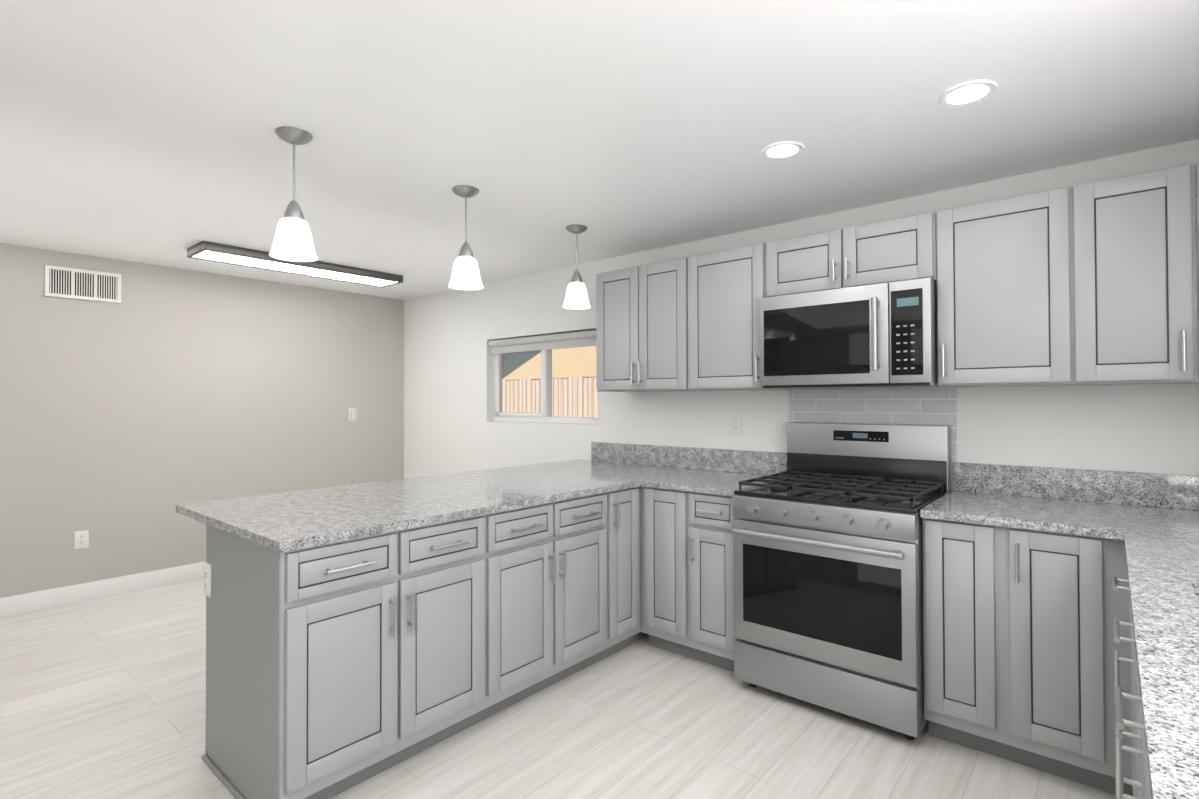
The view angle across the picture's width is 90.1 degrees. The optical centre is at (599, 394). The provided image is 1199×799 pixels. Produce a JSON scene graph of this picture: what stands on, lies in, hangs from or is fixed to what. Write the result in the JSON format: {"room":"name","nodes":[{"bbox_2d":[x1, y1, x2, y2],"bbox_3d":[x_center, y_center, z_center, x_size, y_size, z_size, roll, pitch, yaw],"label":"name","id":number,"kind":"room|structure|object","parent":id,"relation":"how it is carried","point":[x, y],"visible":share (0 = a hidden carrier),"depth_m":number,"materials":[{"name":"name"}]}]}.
{"room":"kitchen","nodes":[
{"label":"kitchen","id":0,"kind":"room"},
{"bbox_2d":[0,243,403,597],"bbox_3d":[-3.756,0.219,3.695,0.140,2.300,5.880,-1,-1,40],"label":"wall","id":1,"kind":"structure","parent":0,"point":[143,408],"depth_m":4.32,"materials":[{"name":"beige paint"}]},
{"bbox_2d":[74,530,88,548],"bbox_3d":[-3.425,0.961,3.958,0.010,0.116,0.072,-1,-1,40],"label":"outlet","id":2,"kind":"object","parent":1,"relation":"attached to","point":[81,539],"visible":1,"depth_m":3.95,"materials":[{"name":"white plastic"}]},
{"bbox_2d":[44,265,120,302],"bbox_3d":[-3.425,-0.729,3.980,0.012,0.200,0.390,-1,-1,40],"label":"air vent","id":3,"kind":"object","parent":1,"relation":"in","point":[70,283],"visible":1,"depth_m":3.97,"materials":[{"name":"white plastic"}]},
{"bbox_2d":[0,561,205,617],"bbox_3d":[-3.693,1.308,3.632,0.017,0.120,5.600,-1,-1,40],"label":"baseboard","id":4,"kind":"structure","parent":1,"relation":"attached to","point":[42,600],"depth_m":4.00,"materials":[{"name":"white wood"}]},
{"bbox_2d":[349,408,355,420],"bbox_3d":[-2.221,0.183,5.383,0.010,0.116,0.072,-1,-1,40],"label":"rocker light switch","id":5,"kind":"object","parent":1,"relation":"attached to","point":[352,414],"visible":1,"depth_m":5.38,"materials":[{"name":"white plastic"}]},
{"bbox_2d":[176,442,667,552],"bbox_3d":[-0.546,0.403,3.035,1.020,0.160,2.439,-1,-1,40],"label":"countertop","id":6,"kind":"structure","parent":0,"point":[294,520],"depth_m":2.53,"materials":[{"name":"grey stone"}]},
{"bbox_2d":[0,578,1115,798],"bbox_3d":[-1.480,1.391,1.747,6.110,0.100,5.880,-1,-1,40],"label":"floor","id":7,"kind":"structure","parent":0,"point":[103,698],"depth_m":2.34,"materials":[{"name":"white wood"}]},
{"bbox_2d":[202,511,505,798],"bbox_3d":[-0.930,0.911,2.323,0.670,0.870,0.845,-1,-1,40],"label":"base cabinet","id":8,"kind":"object","parent":7,"relation":"on","point":[334,669],"depth_m":2.03,"materials":[{"name":"grey wood"}]},
{"bbox_2d":[203,562,211,596],"bbox_3d":[-1.444,0.681,2.201,0.072,0.116,0.010,-1,-1,40],"label":"outlet","id":9,"kind":"object","parent":8,"relation":"attached to","point":[207,572],"visible":1,"depth_m":2.19,"materials":[{"name":"white plastic"}]},
{"bbox_2d":[506,490,621,707],"bbox_3d":[-0.455,0.916,2.881,0.670,0.870,0.900,-1,-1,40],"label":"base cabinet","id":10,"kind":"object","parent":7,"relation":"on","point":[564,557],"depth_m":2.70,"materials":[{"name":"grey wood"}]},
{"bbox_2d":[622,486,641,648],"bbox_3d":[-0.150,0.919,3.239,0.670,0.870,0.320,-1,-1,40],"label":"base cabinet","id":11,"kind":"object","parent":7,"relation":"on","point":[631,566],"depth_m":3.10,"materials":[{"name":"grey wood"}]},
{"bbox_2d":[640,486,736,671],"bbox_3d":[0.618,0.916,3.201,0.584,0.870,0.668,-1,-1,40],"label":"base cabinet","id":12,"kind":"object","parent":7,"relation":"on","point":[687,574],"visible":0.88,"depth_m":2.98,"materials":[{"name":"grey wood"}]},
{"bbox_2d":[636,446,786,495],"bbox_3d":[0.634,0.401,3.207,0.555,0.160,0.647,-1,-1,40],"label":"countertop","id":13,"kind":"structure","parent":12,"relation":"on","point":[690,469],"depth_m":3.42,"materials":[{"name":"grey stone"}]},
{"bbox_2d":[732,422,950,739],"bbox_3d":[1.097,0.744,2.724,0.758,1.200,0.746,-1,-1,40],"label":"gas range","id":14,"kind":"object","parent":7,"relation":"on","point":[828,563],"visible":0.96,"depth_m":2.51,"materials":[{"name":"silver metal"}]},
{"bbox_2d":[922,518,1132,795],"bbox_3d":[1.658,0.903,2.315,0.614,0.870,0.668,-1,-1,40],"label":"base cabinet","id":15,"kind":"object","parent":7,"relation":"on","point":[1020,645],"visible":0.98,"depth_m":2.08,"materials":[{"name":"grey wood"}]},
{"bbox_2d":[1121,621,1124,747],"bbox_3d":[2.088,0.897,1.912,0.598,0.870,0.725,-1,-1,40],"label":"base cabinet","id":16,"kind":"object","parent":7,"relation":"on","point":[1122,623],"depth_m":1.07,"materials":[{"name":"grey wood"}]},
{"bbox_2d":[1104,471,1198,798],"bbox_3d":[0.910,0.371,0.559,0.629,0.160,4.321,-1,-1,40],"label":"countertop","id":17,"kind":"structure","parent":16,"relation":"on","point":[1152,520],"depth_m":1.19,"materials":[{"name":"grey stone"}]},
{"bbox_2d":[1137,684,1148,798],"bbox_3d":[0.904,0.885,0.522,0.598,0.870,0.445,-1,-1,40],"label":"base cabinet","id":18,"kind":"object","parent":7,"relation":"on","point":[1139,782],"depth_m":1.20,"materials":[{"name":"grey wood"}]},
{"bbox_2d":[1145,780,1150,798],"bbox_3d":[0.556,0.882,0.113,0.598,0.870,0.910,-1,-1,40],"label":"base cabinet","id":19,"kind":"object","parent":7,"relation":"on","point":[1147,786],"depth_m":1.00,"materials":[{"name":"grey wood"}]},
{"bbox_2d":[1121,579,1198,798],"bbox_3d":[1.700,0.893,1.456,0.598,0.870,0.587,-1,-1,40],"label":"base cabinet","id":20,"kind":"object","parent":7,"relation":"on","point":[1134,679],"depth_m":1.51,"materials":[{"name":"grey wood"}]},
{"bbox_2d":[0,0,1198,299],"bbox_3d":[-1.487,-1.009,1.774,6.110,0.100,5.880,-1,-1,40],"label":"ceiling","id":21,"kind":"structure","parent":0,"point":[138,130],"depth_m":2.06,"materials":[{"name":"white paint"}]},
{"bbox_2d":[269,126,317,261],"bbox_3d":[-1.120,-0.729,2.194,0.160,0.452,0.160,-1,-1,40],"label":"pendant light","id":22,"kind":"object","parent":21,"relation":"hanging from","point":[293,240],"visible":0.98,"depth_m":2.16,"materials":[{"name":"white glass"}]},
{"bbox_2d":[187,241,402,287],"bbox_3d":[-2.090,-0.902,4.257,0.310,0.054,1.360,-1,-1,40],"label":"flush ceiling light","id":23,"kind":"object","parent":21,"relation":"attached to","point":[222,253],"visible":1,"depth_m":4.13,"materials":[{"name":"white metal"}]},
{"bbox_2d":[448,185,483,289],"bbox_3d":[-0.620,-0.724,2.780,0.160,0.452,0.160,-1,-1,40],"label":"pendant light","id":24,"kind":"object","parent":21,"relation":"hanging from","point":[465,274],"visible":1,"depth_m":2.74,"materials":[{"name":"white glass"}]},
{"bbox_2d":[563,224,590,308],"bbox_3d":[-0.130,-0.719,3.387,0.160,0.452,0.160,-1,-1,40],"label":"pendant light","id":25,"kind":"object","parent":21,"relation":"hanging from","point":[576,297],"visible":1,"depth_m":3.35,"materials":[{"name":"white glass"}]},
{"bbox_2d":[761,141,804,159],"bbox_3d":[0.719,-0.956,2.351,0.164,0.006,0.164,-1,-1,40],"label":"recessed light","id":26,"kind":"object","parent":21,"relation":"in","point":[787,149],"visible":1,"depth_m":2.34,"materials":[{"name":"white plastic"}]},
{"bbox_2d":[938,80,997,106],"bbox_3d":[1.179,-0.962,1.919,0.164,0.006,0.164,-1,-1,40],"label":"recessed light","id":27,"kind":"object","parent":21,"relation":"in","point":[967,93],"visible":1,"depth_m":1.91,"materials":[{"name":"white plastic"}]},
{"bbox_2d":[404,139,1198,490],"bbox_3d":[0.377,0.210,3.945,5.830,2.300,0.140,-1,-1,40],"label":"wall","id":28,"kind":"structure","parent":0,"point":[450,425],"depth_m":3.59,"materials":[{"name":"white paint"}]},
{"bbox_2d":[489,330,597,423],"bbox_3d":[-0.429,-0.120,4.631,1.220,0.680,0.115,-1,-1,40],"label":"sliding window","id":29,"kind":"structure","parent":28,"relation":"in","point":[545,344],"depth_m":4.63,"materials":[{"name":"plastic"}]},
{"bbox_2d":[596,243,791,391],"bbox_3d":[0.500,-0.393,3.503,1.130,0.744,0.378,-1,-1,40],"label":"upper cabinet","id":30,"kind":"object","parent":28,"relation":"attached to","point":[691,323],"visible":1,"depth_m":3.34,"materials":[{"name":"grey wood"}]},
{"bbox_2d":[730,414,741,433],"bbox_3d":[0.796,0.174,3.490,0.072,0.116,0.010,-1,-1,40],"label":"outlet","id":31,"kind":"object","parent":28,"relation":"attached to","point":[736,423],"visible":1,"depth_m":3.49,"materials":[{"name":"white plastic"}]},
{"bbox_2d":[766,211,936,296],"bbox_3d":[1.222,-0.630,2.890,0.764,0.288,0.378,-1,-1,40],"label":"upper cabinet","id":32,"kind":"object","parent":28,"relation":"attached to","point":[897,249],"visible":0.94,"depth_m":2.74,"materials":[{"name":"grey wood"}]},
{"bbox_2d":[760,277,942,388],"bbox_3d":[1.198,-0.259,2.856,0.758,0.452,0.456,-1,-1,40],"label":"over-the-range microwave","id":33,"kind":"object","parent":32,"relation":"attached to","point":[881,335],"visible":0.94,"depth_m":2.68,"materials":[{"name":"silver metal"}]},
{"bbox_2d":[789,388,956,489],"bbox_3d":[1.345,0.211,3.023,0.800,0.472,0.008,-1,-1,40],"label":"tile backsplash","id":34,"kind":"structure","parent":28,"relation":"attached to","point":[931,406],"depth_m":2.98,"materials":[{"name":"grey tile"}]},
{"bbox_2d":[936,163,1198,386],"bbox_3d":[1.969,-0.411,2.252,1.194,0.744,0.378,-1,-1,40],"label":"upper cabinet","id":35,"kind":"object","parent":28,"relation":"attached to","point":[1094,283],"visible":1,"depth_m":2.23,"materials":[{"name":"grey wood"}]},
{"bbox_2d":[920,462,1107,537],"bbox_3d":[1.646,0.388,2.344,0.565,0.160,0.647,-1,-1,40],"label":"countertop","id":36,"kind":"structure","parent":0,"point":[1048,499],"depth_m":2.43,"materials":[{"name":"grey stone"}]},
{"label":"outside","id":37,"kind":"structure","parent":0,"visible":0},
{"bbox_3d":[1.906,1.543,14.460,30.000,0.100,17.850,-1,-1,40],"label":"ground","id":38,"kind":"structure","parent":37,"visible":0},
{"bbox_2d":[503,346,595,379],"bbox_3d":[2.139,-0.299,16.149,7.800,3.620,5.800,-1,-1,40],"label":"house","id":39,"kind":"structure","parent":38,"relation":"on","point":[579,365],"depth_m":14.89,"materials":[{"name":"beige paint"}]},
{"bbox_2d":[502,376,597,417],"bbox_3d":[-0.844,0.594,9.132,14.738,1.695,0.060,-1,-1,40],"label":"fence","id":40,"kind":"object","parent":38,"relation":"on","point":[587,388],"depth_m":8.90,"materials":[{"name":"brown wood"}]}
]}

